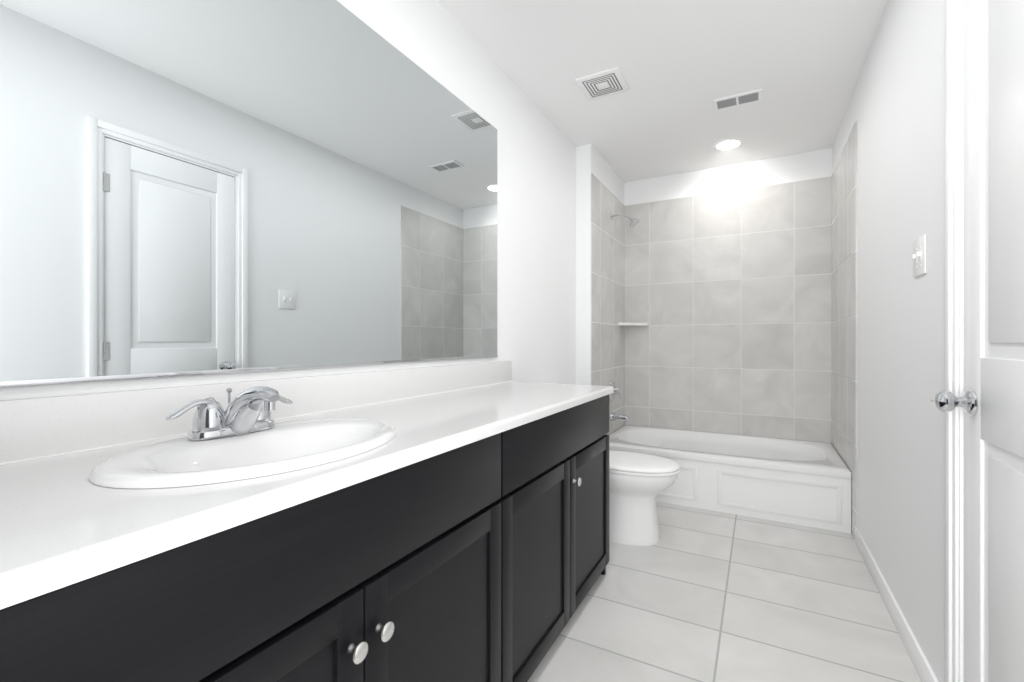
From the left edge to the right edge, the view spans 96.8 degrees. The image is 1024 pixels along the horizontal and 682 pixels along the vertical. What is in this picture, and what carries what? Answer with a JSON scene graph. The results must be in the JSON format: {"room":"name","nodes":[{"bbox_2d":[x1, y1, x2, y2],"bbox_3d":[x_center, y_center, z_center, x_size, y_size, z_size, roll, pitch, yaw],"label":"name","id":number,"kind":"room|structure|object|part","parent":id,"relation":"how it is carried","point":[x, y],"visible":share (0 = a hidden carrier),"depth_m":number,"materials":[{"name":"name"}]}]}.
{"room":"bathroom","nodes":[
{"label":"bathroom","id":0,"kind":"room"},
{"bbox_2d":[0,0,575,400],"bbox_3d":[-0.201,-0.160,2.222,0.120,2.520,4.650,0,0,29],"label":"wall","id":1,"kind":"structure","parent":0,"point":[536,240],"depth_m":2.46,"materials":[{"name":"white paint"}]},
{"bbox_2d":[0,0,496,380],"bbox_3d":[-0.535,-0.499,1.473,0.006,1.152,1.915,0,0,29],"label":"mirror","id":2,"kind":"object","parent":1,"relation":"attached to","point":[194,185],"visible":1,"depth_m":1.14,"materials":[{"name":"clear glass"}]},
{"bbox_2d":[0,355,497,386],"bbox_3d":[-0.534,0.076,1.473,0.010,0.010,1.917,0,0,29],"label":"channel","id":3,"kind":"object","parent":1,"relation":"attached to","point":[79,379],"visible":0.98,"depth_m":1.06,"materials":[{"name":"silver metal"}]},
{"bbox_2d":[0,361,511,464],"bbox_3d":[-0.502,0.160,1.518,0.020,0.110,2.056,0,0,29],"label":"backsplash","id":4,"kind":"structure","parent":1,"relation":"attached to","point":[29,427],"depth_m":0.98,"materials":[{"name":"white stone"}]},
{"bbox_2d":[576,144,623,384],"bbox_3d":[0.737,-0.160,3.701,0.112,2.520,0.915,0,0,29],"label":"wall","id":5,"kind":"structure","parent":0,"point":[589,159],"depth_m":3.31,"materials":[{"name":"white paint"}]},
{"bbox_2d":[591,173,624,434],"bbox_3d":[0.788,-0.228,3.669,0.008,1.965,0.907,0,0,29],"label":"tile","id":6,"kind":"structure","parent":5,"relation":"attached to","point":[607,296],"depth_m":3.63,"materials":[{"name":"grey tile"}]},
{"bbox_2d":[609,380,621,400],"bbox_3d":[0.839,0.400,3.684,0.067,0.170,0.174,0,0,29],"label":"shower valve","id":7,"kind":"object","parent":6,"relation":"attached to","point":[615,390],"visible":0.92,"depth_m":3.67,"materials":[{"name":"silver metal"}]},
{"bbox_2d":[610,411,629,421],"bbox_3d":[0.872,0.608,3.664,0.144,0.086,0.068,0,0,29],"label":"tub spout","id":8,"kind":"object","parent":6,"relation":"attached to","point":[618,417],"visible":1,"depth_m":3.65,"materials":[{"name":"silver metal"}]},
{"bbox_2d":[610,213,638,227],"bbox_3d":[0.907,-0.971,3.645,0.224,0.134,0.090,0,0,29],"label":"shower head","id":9,"kind":"object","parent":6,"relation":"attached to","point":[634,222],"visible":1,"depth_m":3.62},
{"bbox_2d":[618,323,648,325],"bbox_3d":[1.052,-0.145,3.919,0.215,0.024,0.215,0,0,29],"label":"corner shelf","id":10,"kind":"object","parent":5,"relation":"attached to","point":[633,324],"visible":0.98,"depth_m":3.90,"materials":[{"name":"white ceramic"}]},
{"bbox_2d":[437,0,887,182],"bbox_3d":[0.576,-1.470,1.799,1.890,0.100,4.650,0,0,29],"label":"ceiling","id":11,"kind":"structure","parent":0,"point":[681,65],"depth_m":2.35,"materials":[{"name":"white paint"}]},
{"bbox_2d":[575,67,628,100],"bbox_3d":[0.500,-1.413,2.506,0.236,0.014,0.236,0,0,29],"label":"ceiling vent","id":12,"kind":"object","parent":11,"relation":"in","point":[608,82],"visible":0.98,"depth_m":2.48,"materials":[{"name":"white plastic"}]},
{"bbox_2d":[713,138,742,150],"bbox_3d":[1.562,-1.417,3.283,0.196,0.006,0.196,0,0,29],"label":"recessed light","id":13,"kind":"object","parent":11,"relation":"in","point":[729,144],"visible":1,"depth_m":3.27,"materials":[{"name":"white plastic"}]},
{"bbox_2d":[713,88,761,110],"bbox_3d":[1.325,-1.414,2.672,0.256,0.010,0.136,0,0,29],"label":"ceiling vent","id":14,"kind":"object","parent":11,"relation":"in","point":[744,98],"visible":1,"depth_m":2.66,"materials":[{"name":"white plastic"}]},
{"bbox_2d":[527,501,921,681],"bbox_3d":[0.576,1.150,1.799,1.890,0.100,4.650,0,0,29],"label":"floor","id":15,"kind":"structure","parent":0,"point":[693,594],"depth_m":1.83,"materials":[{"name":"tile"}]},
{"bbox_2d":[0,389,612,681],"bbox_3d":[-0.257,0.673,1.376,0.586,0.854,2.030,0,0,29],"label":"bathroom vanity","id":16,"kind":"object","parent":15,"relation":"on","point":[448,523],"depth_m":0.82,"materials":[{"name":"black wood"}]},
{"bbox_2d":[0,381,611,588],"bbox_3d":[-0.266,0.230,1.389,0.558,0.030,2.056,0,0,29],"label":"countertop","id":17,"kind":"structure","parent":16,"relation":"on","point":[50,522],"depth_m":0.64,"materials":[{"name":"white stone"}]},
{"bbox_2d":[160,381,295,440],"bbox_3d":[-0.556,0.149,0.964,0.173,0.111,0.265,0,0,29],"label":"faucet","id":18,"kind":"object","parent":17,"relation":"on","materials":[{"name":"silver metal"}]},
{"bbox_2d":[36,409,443,508],"bbox_3d":[-0.486,0.271,0.926,0.410,0.144,0.563,0,0,29],"label":"sink","id":19,"kind":"object","parent":17,"relation":"in","point":[167,470],"depth_m":0.85,"materials":[{"name":"white ceramic"}]},
{"bbox_2d":[609,450,679,545],"bbox_3d":[0.555,0.713,2.636,0.795,0.775,0.450,0,0,29],"label":"toilet","id":20,"kind":"object","parent":15,"relation":"on","point":[638,482],"visible":0.54,"depth_m":2.46,"materials":[{"name":"white ceramic"}]},
{"bbox_3d":[0.665,0.685,2.576,0.543,0.045,0.380,0,0,29],"label":"seat","id":21,"kind":"part","parent":20,"relation":"part of","materials":[{"name":"white plastic"}]},
{"bbox_2d":[609,425,850,532],"bbox_3d":[1.473,0.922,3.326,1.518,0.355,0.849,0,0,29],"label":"bathtub","id":22,"kind":"object","parent":15,"relation":"on","point":[801,482],"visible":0.81,"depth_m":2.91,"materials":[{"name":"white ceramic"}]},
{"bbox_2d":[624,148,832,445],"bbox_3d":[1.660,-0.160,3.787,1.650,2.520,0.120,0,0,29],"label":"wall","id":23,"kind":"structure","parent":0,"point":[795,167],"depth_m":3.65,"materials":[{"name":"white paint"}]},
{"bbox_2d":[625,176,830,442],"bbox_3d":[1.679,-0.228,3.704,1.538,1.965,0.008,0,0,29],"label":"tile","id":24,"kind":"structure","parent":23,"relation":"attached to","point":[728,296],"depth_m":3.65,"materials":[{"name":"grey tile"}]},
{"bbox_2d":[833,0,944,681],"bbox_3d":[1.861,-0.160,2.306,0.120,2.520,2.530,0,0,29],"label":"wall","id":25,"kind":"structure","parent":0,"point":[896,108],"depth_m":1.69,"materials":[{"name":"white paint"}]},
{"bbox_2d":[831,120,856,478],"bbox_3d":[2.118,-0.228,2.912,0.008,1.965,0.962,0,0,29],"label":"tile","id":26,"kind":"structure","parent":25,"relation":"attached to","point":[844,309],"depth_m":2.82,"materials":[{"name":"grey tile"}]},
{"bbox_2d":[852,474,856,538],"bbox_3d":[1.916,0.927,2.542,0.008,0.345,0.117,0,0,29],"label":"trim strip","id":27,"kind":"structure","parent":25,"relation":"attached to","point":[854,501],"depth_m":2.52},
{"bbox_2d":[855,526,938,681],"bbox_3d":[1.553,1.058,1.880,0.012,0.085,1.391,0,0,29],"label":"baseboard","id":28,"kind":"structure","parent":25,"relation":"attached to","point":[923,668],"depth_m":1.72,"materials":[{"name":"white paint"}]},
{"bbox_2d":[912,234,925,277],"bbox_3d":[1.350,-0.280,1.513,0.016,0.125,0.125,0,0,29],"label":"light switch","id":29,"kind":"object","parent":25,"relation":"attached to","point":[919,256],"visible":1,"depth_m":1.50,"materials":[{"name":"white plastic"}]},
{"bbox_2d":[964,0,1023,681],"bbox_3d":[1.061,0.045,0.919,0.035,2.090,0.630,0,0,29],"label":"door","id":30,"kind":"structure","parent":25,"relation":"in","point":[994,336],"depth_m":1.05,"materials":[{"name":"white paint"}]},
{"bbox_2d":[931,389,977,415],"bbox_3d":[1.133,0.156,1.171,0.080,0.066,0.066,0,0,29],"label":"door knob","id":31,"kind":"object","parent":30,"relation":"attached to","point":[946,401],"depth_m":1.15,"materials":[{"name":"silver metal"}]},
{"bbox_3d":[1.095,-1.220,0.901,0.120,0.400,0.670,0,0,29],"label":"wall","id":32,"kind":"structure","parent":0,"visible":0},
{"bbox_2d":[945,0,963,681],"bbox_3d":[1.088,0.015,0.905,0.136,2.169,0.768,0,0,29],"label":"door frame","id":33,"kind":"structure","parent":32,"relation":"attached to","point":[952,338],"depth_m":1.22,"materials":[{"name":"white paint"}]}
]}

